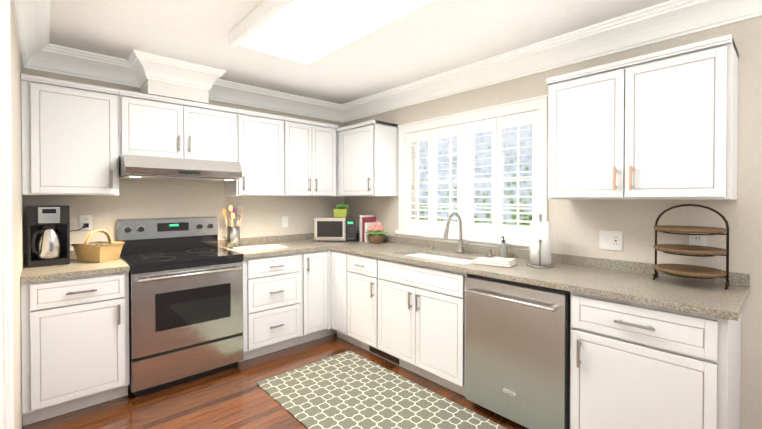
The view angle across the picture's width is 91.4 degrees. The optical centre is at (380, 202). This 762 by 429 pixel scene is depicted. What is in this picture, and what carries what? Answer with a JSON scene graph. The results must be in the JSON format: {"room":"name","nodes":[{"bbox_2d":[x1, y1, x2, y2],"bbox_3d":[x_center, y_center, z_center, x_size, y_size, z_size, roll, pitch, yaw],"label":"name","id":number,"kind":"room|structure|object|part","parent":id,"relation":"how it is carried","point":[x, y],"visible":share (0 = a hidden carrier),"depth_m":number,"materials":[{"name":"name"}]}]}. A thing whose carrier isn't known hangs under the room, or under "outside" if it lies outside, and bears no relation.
{"room":"kitchen","nodes":[
{"label":"kitchen","id":0,"kind":"room"},
{"bbox_2d":[10,0,23,428],"bbox_3d":[-0.780,0.131,0.615,0.120,2.440,5.260,-1,1,-42],"label":"wall","id":1,"kind":"structure","parent":0,"point":[17,195],"depth_m":1.93,"materials":[{"name":"paint"}]},
{"bbox_2d":[0,0,13,428],"bbox_3d":[-0.676,0.251,0.616,0.036,2.200,1.480,-1,1,-42],"label":"door frame","id":2,"kind":"structure","parent":1,"relation":"attached to","point":[6,352],"depth_m":0.97,"materials":[{"name":"white wood"}]},
{"bbox_2d":[11,0,54,71],"bbox_3d":[-0.685,-1.006,0.690,0.138,0.165,5.260,-1,1,-42],"label":"crown molding","id":3,"kind":"structure","parent":1,"relation":"attached to","point":[32,17],"depth_m":2.25,"materials":[{"name":"white wood"}]},
{"bbox_2d":[140,79,208,103],"bbox_3d":[-1.719,-0.977,3.099,0.440,0.274,0.299,-1,1,-42],"label":"range hood cover","id":4,"kind":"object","parent":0,"point":[163,89],"depth_m":2.97,"materials":[{"name":"white wood"}]},
{"bbox_2d":[51,45,342,120],"bbox_3d":[-1.342,-1.033,3.368,2.460,0.166,0.408,-1,1,-42],"label":"crown molding","id":5,"kind":"structure","parent":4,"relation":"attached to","point":[140,66],"depth_m":2.98,"materials":[{"name":"white wood"}]},
{"bbox_3d":[-1.682,-1.030,3.058,0.655,0.165,0.406,-1,1,-42],"label":"chase crown mould","id":6,"kind":"part","parent":5,"relation":"part of","materials":[{"name":"white wood"}]},
{"bbox_2d":[23,68,343,263],"bbox_3d":[-1.498,0.100,3.594,3.056,2.440,0.120,-1,1,-42],"label":"wall","id":7,"kind":"structure","parent":0,"point":[140,198],"depth_m":3.29,"materials":[{"name":"paint"}]},
{"bbox_2d":[21,74,131,195],"bbox_3d":[-2.179,-0.437,2.667,0.566,0.764,0.328,-1,1,-42],"label":"upper cabinet","id":8,"kind":"object","parent":7,"relation":"attached to","point":[75,135],"depth_m":2.52,"materials":[{"name":"beige wood"}]},
{"bbox_2d":[70,215,91,231],"bbox_3d":[-2.253,0.151,2.793,0.133,0.120,0.051,-1,1,-42],"label":"electrical outlet","id":9,"kind":"object","parent":7,"relation":"attached to","point":[85,222],"visible":1,"depth_m":2.82,"materials":[{"name":"white plastic"}]},
{"bbox_2d":[25,234,313,261],"bbox_3d":[-1.465,0.379,3.530,2.772,0.064,0.020,-1,1,-42],"label":"backsplash","id":10,"kind":"structure","parent":7,"relation":"attached to","point":[280,238],"depth_m":3.79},
{"bbox_2d":[119,154,241,181],"bbox_3d":[-1.633,-0.264,3.018,0.812,0.154,0.540,-1,1,-42],"label":"range hood","id":11,"kind":"object","parent":7,"relation":"attached to","point":[152,168],"visible":0.88,"depth_m":2.80,"materials":[{"name":"silver metal"}]},
{"bbox_2d":[132,92,239,161],"bbox_3d":[-1.693,-0.584,3.105,0.852,0.479,0.328,-1,1,-42],"label":"upper cabinet","id":12,"kind":"object","parent":7,"relation":"attached to","point":[161,126],"depth_m":2.98,"materials":[{"name":"beige wood"}]},
{"bbox_2d":[224,109,291,195],"bbox_3d":[-1.210,-0.446,3.544,0.560,0.764,0.328,-1,1,-42],"label":"upper cabinet","id":13,"kind":"object","parent":7,"relation":"attached to","point":[265,139],"depth_m":3.44,"materials":[{"name":"beige wood"}]},
{"bbox_2d":[281,216,287,226],"bbox_3d":[-1.016,0.202,3.937,0.075,0.115,0.016,-1,1,-42],"label":"light switch","id":14,"kind":"object","parent":7,"relation":"attached to","point":[284,221],"visible":1,"depth_m":3.94,"materials":[{"name":"white plastic"}]},
{"bbox_2d":[292,118,337,196],"bbox_3d":[-0.829,-0.449,3.889,0.680,0.764,0.328,-1,1,-42],"label":"upper cabinet","id":15,"kind":"object","parent":7,"relation":"attached to","point":[313,143],"depth_m":3.79,"materials":[{"name":"beige wood"}]},
{"bbox_2d":[22,333,528,428],"bbox_3d":[0.267,1.391,1.658,3.056,0.100,5.380,-1,1,-42],"label":"floor","id":16,"kind":"structure","parent":0,"point":[237,397],"depth_m":2.47,"materials":[{"name":"brown wood"}]},
{"bbox_2d":[21,267,129,425],"bbox_3d":[-2.094,0.894,2.555,0.524,0.874,0.628,-1,1,-42],"label":"base cabinet","id":17,"kind":"object","parent":16,"relation":"on","point":[75,331],"depth_m":2.31,"materials":[{"name":"beige wood"}]},
{"bbox_2d":[20,258,129,281],"bbox_3d":[-2.088,0.438,2.544,0.524,0.034,0.646,-1,1,-42],"label":"countertop","id":18,"kind":"structure","parent":17,"relation":"on","point":[76,269],"depth_m":2.37,"materials":[{"name":"beige stone"}]},
{"bbox_2d":[27,205,69,267],"bbox_3d":[-2.289,0.220,2.564,0.210,0.400,0.276,-1,1,-42],"label":"coffee maker","id":19,"kind":"object","parent":18,"relation":"on","point":[48,235],"visible":1,"depth_m":2.49,"materials":[{"name":"black plastic"}]},
{"bbox_2d":[71,229,124,262],"bbox_3d":[-2.046,0.305,2.695,0.250,0.227,0.198,0,1,13],"label":"basket","id":20,"kind":"object","parent":18,"relation":"on","point":[100,251],"visible":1,"depth_m":2.63,"materials":[{"name":"wicker"}]},
{"bbox_2d":[116,216,243,396],"bbox_3d":[-1.583,0.728,2.953,0.760,1.197,0.716,-1,1,-42],"label":"range","id":21,"kind":"object","parent":16,"relation":"on","point":[185,299],"visible":0.98,"depth_m":2.77,"materials":[{"name":"grey metal"}]},
{"bbox_2d":[239,254,299,361],"bbox_3d":[-1.108,0.884,3.449,0.601,0.874,0.628,-1,1,-42],"label":"base cabinet","id":22,"kind":"object","parent":16,"relation":"on","point":[271,286],"depth_m":3.18,"materials":[{"name":"beige wood"}]},
{"bbox_2d":[218,238,360,257],"bbox_3d":[-0.776,0.426,3.732,1.480,0.034,0.646,-1,1,-42],"label":"countertop","id":23,"kind":"structure","parent":22,"relation":"on","point":[302,245],"depth_m":3.50,"materials":[{"name":"beige stone"}]},
{"bbox_2d":[222,205,243,247],"bbox_3d":[-1.353,0.214,3.429,0.209,0.394,0.112,-1,1,-42],"label":"utensil crock","id":24,"kind":"object","parent":23,"relation":"on","point":[233,236],"visible":1,"depth_m":3.39,"materials":[{"name":"silver metal"}]},
{"bbox_2d":[233,244,286,251],"bbox_3d":[-1.091,0.406,3.359,0.400,0.012,0.280,0,1,-38],"label":"cutting board","id":25,"kind":"object","parent":23,"relation":"on","point":[258,247],"visible":0.96,"depth_m":3.33,"materials":[{"name":"white"}]},
{"bbox_2d":[314,216,359,241],"bbox_3d":[-0.467,0.280,4.026,0.440,0.250,0.340,0,1,5],"label":"microwave","id":26,"kind":"object","parent":23,"relation":"on","point":[331,228],"visible":1,"depth_m":3.88,"materials":[{"name":"silver metal"}]},
{"bbox_2d":[333,204,348,216],"bbox_3d":[-0.431,0.081,4.045,0.157,0.145,0.129,0,1,5],"label":"planter","id":27,"kind":"object","parent":26,"relation":"on","point":[341,210],"visible":1,"depth_m":3.99,"materials":[{"name":"yellow"}]},
{"bbox_2d":[300,250,323,343],"bbox_3d":[-0.805,0.882,3.721,0.329,0.874,0.630,-1,1,-42],"label":"base cabinet","id":28,"kind":"object","parent":16,"relation":"on","point":[312,263],"depth_m":3.46,"materials":[{"name":"beige wood"}]},
{"bbox_2d":[332,250,347,340],"bbox_3d":[-0.167,0.882,3.681,0.652,0.874,0.329,-1,1,-42],"label":"base cabinet","id":29,"kind":"object","parent":16,"relation":"on","point":[339,257],"depth_m":3.48,"materials":[{"name":"beige wood"}]},
{"bbox_2d":[348,254,371,352],"bbox_3d":[0.060,0.884,3.449,0.628,0.874,0.510,-1,1,-42],"label":"base cabinet","id":30,"kind":"object","parent":16,"relation":"on","point":[359,267],"depth_m":3.26,"materials":[{"name":"beige wood"}]},
{"bbox_2d":[256,350,506,428],"bbox_3d":[0.083,1.329,2.270,0.865,0.008,2.035,-1,1,-42],"label":"rug","id":31,"kind":"object","parent":16,"relation":"on","point":[349,389],"visible":0.98,"depth_m":2.50,"materials":[{"name":"fabric"}]},
{"bbox_2d":[372,258,499,395],"bbox_3d":[0.475,0.889,2.990,0.628,0.874,0.917,-1,1,-42],"label":"base cabinet","id":32,"kind":"object","parent":16,"relation":"on","point":[419,312],"depth_m":2.72,"materials":[{"name":"beige wood"}]},
{"bbox_2d":[464,274,569,428],"bbox_3d":[0.965,0.898,2.377,0.678,0.867,0.630,-1,1,-42],"label":"dishwasher","id":33,"kind":"object","parent":16,"relation":"on","point":[517,352],"visible":0.81,"depth_m":2.14,"materials":[{"name":"grey metal"}]},
{"bbox_2d":[564,290,740,428],"bbox_3d":[1.425,0.900,1.942,0.628,0.874,0.613,-1,1,-42],"label":"base cabinet","id":34,"kind":"object","parent":16,"relation":"on","point":[660,352],"depth_m":1.71,"materials":[{"name":"beige wood"}]},
{"bbox_2d":[328,242,749,321],"bbox_3d":[0.697,0.436,2.727,0.646,0.034,2.822,-1,1,-42],"label":"countertop","id":35,"kind":"structure","parent":34,"relation":"on","point":[686,295],"depth_m":2.03,"materials":[{"name":"beige stone"}]},
{"bbox_2d":[359,215,377,241],"bbox_3d":[-0.128,0.268,3.930,0.167,0.275,0.113,-1,1,-42],"label":"books","id":36,"kind":"object","parent":35,"relation":"on","point":[366,221],"visible":0.62,"depth_m":3.88,"materials":[{"name":"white paper"}]},
{"bbox_2d":[365,221,387,243],"bbox_3d":[-0.044,0.298,3.773,0.234,0.220,0.238,-1,1,-42],"label":"flower pot","id":37,"kind":"object","parent":35,"relation":"on","point":[376,237],"visible":1,"depth_m":3.73,"materials":[{"name":"wicker"}]},
{"bbox_2d":[412,250,476,261],"bbox_3d":[0.460,0.534,2.937,0.394,0.191,0.754,-1,1,-42],"label":"sink","id":38,"kind":"object","parent":35,"relation":"in","point":[415,253],"depth_m":3.07,"materials":[{"name":"white ceramic"}]},
{"bbox_2d":[430,212,491,256],"bbox_3d":[0.577,0.246,3.034,0.252,0.338,0.615,-1,1,-42],"label":"faucet","id":39,"kind":"object","parent":35,"relation":"on","point":[461,247],"visible":1,"depth_m":3.05,"materials":[{"name":"silver metal"}]},
{"bbox_2d":[472,257,516,267],"bbox_3d":[0.777,0.400,2.548,0.260,0.040,0.150,0,1,36],"label":"folded towel","id":40,"kind":"object","parent":35,"relation":"on","point":[503,262],"visible":1,"depth_m":2.50,"materials":[{"name":"beige fabric"}]},
{"bbox_2d":[499,236,507,257],"bbox_3d":[0.920,0.334,2.791,0.060,0.168,0.059,-1,1,-42],"label":"soap bottle","id":41,"kind":"object","parent":35,"relation":"on","point":[503,250],"visible":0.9,"depth_m":2.77,"materials":[{"name":"white"}]},
{"bbox_2d":[527,214,553,267],"bbox_3d":[1.060,0.247,2.472,0.170,0.347,0.170,-1,1,-42],"label":"paper towel holder","id":42,"kind":"object","parent":35,"relation":"on","point":[540,243],"visible":1,"depth_m":2.42,"materials":[{"name":"white paper"}]},
{"bbox_2d":[652,204,729,289],"bbox_3d":[1.604,0.216,1.939,0.294,0.420,0.306,-1,1,-42],"label":"tiered stand","id":43,"kind":"object","parent":35,"relation":"on","point":[690,271],"visible":1,"depth_m":1.90,"materials":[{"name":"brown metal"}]},
{"bbox_2d":[49,0,668,104],"bbox_3d":[0.267,-1.149,1.632,3.056,0.100,5.380,-1,1,-42],"label":"ceiling","id":44,"kind":"structure","parent":0,"point":[443,36],"depth_m":2.48,"materials":[{"name":"paint"}]},
{"bbox_2d":[229,0,443,66],"bbox_3d":[-0.323,-1.060,2.123,0.600,0.087,1.300,-1,1,-42],"label":"ceiling light","id":45,"kind":"object","parent":44,"relation":"attached to","point":[309,33],"visible":1,"depth_m":2.17,"materials":[{"name":"white"}]},
{"bbox_2d":[344,16,761,428],"bbox_3d":[1.381,0.111,2.572,0.160,2.440,5.260,-1,1,-42],"label":"wall","id":46,"kind":"structure","parent":0,"point":[577,225],"depth_m":2.12,"materials":[{"name":"paint"}]},
{"bbox_2d":[340,120,397,196],"bbox_3d":[-0.126,-0.431,3.864,0.328,0.728,0.535,-1,1,-42],"label":"upper cabinet","id":47,"kind":"object","parent":46,"relation":"attached to","point":[368,149],"depth_m":3.70,"materials":[{"name":"beige wood"}]},
{"bbox_2d":[395,94,547,250],"bbox_3d":[0.733,-0.213,3.244,0.214,1.120,1.520,-1,1,-42],"label":"window unit","id":48,"kind":"structure","parent":46,"relation":"in","point":[466,126],"depth_m":3.11,"materials":[{"name":"white wood"}]},
{"bbox_2d":[335,0,761,121],"bbox_3d":[1.270,-1.024,2.461,0.138,0.165,5.260,-1,1,-42],"label":"crown molding","id":49,"kind":"structure","parent":46,"relation":"attached to","point":[666,20],"depth_m":2.46,"materials":[{"name":"white wood"}]},
{"bbox_2d":[383,235,749,285],"bbox_3d":[0.719,0.382,3.169,0.020,0.064,3.448,-1,1,-42],"label":"backsplash","id":50,"kind":"structure","parent":46,"relation":"attached to","point":[735,279],"depth_m":2.47,"materials":[{"name":"grey stone"}]},
{"bbox_2d":[599,230,622,250],"bbox_3d":[1.455,0.238,2.358,0.016,0.120,0.130,-1,1,-42],"label":"outlet","id":51,"kind":"object","parent":46,"relation":"attached to","point":[610,240],"visible":1,"depth_m":2.35,"materials":[{"name":"white plastic"}]},
{"bbox_2d":[546,34,738,199],"bbox_3d":[1.445,-0.396,2.130,0.328,0.755,0.845,-1,1,-42],"label":"upper cabinet","id":52,"kind":"object","parent":46,"relation":"attached to","point":[663,124],"depth_m":1.93,"materials":[{"name":"beige wood"}]},
{"bbox_2d":[689,233,706,245],"bbox_3d":[1.743,0.216,2.045,0.010,0.115,0.075,-1,1,-42],"label":"electrical outlet","id":53,"kind":"object","parent":46,"relation":"attached to","point":[699,240],"visible":0.65,"depth_m":2.04,"materials":[{"name":"white plastic"}]},
{"label":"outside","id":54,"kind":"structure","parent":0,"visible":0},
{"bbox_2d":[419,125,531,225],"bbox_3d":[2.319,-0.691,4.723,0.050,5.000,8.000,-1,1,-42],"label":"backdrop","id":55,"kind":"structure","parent":54,"point":[511,160],"depth_m":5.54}
]}

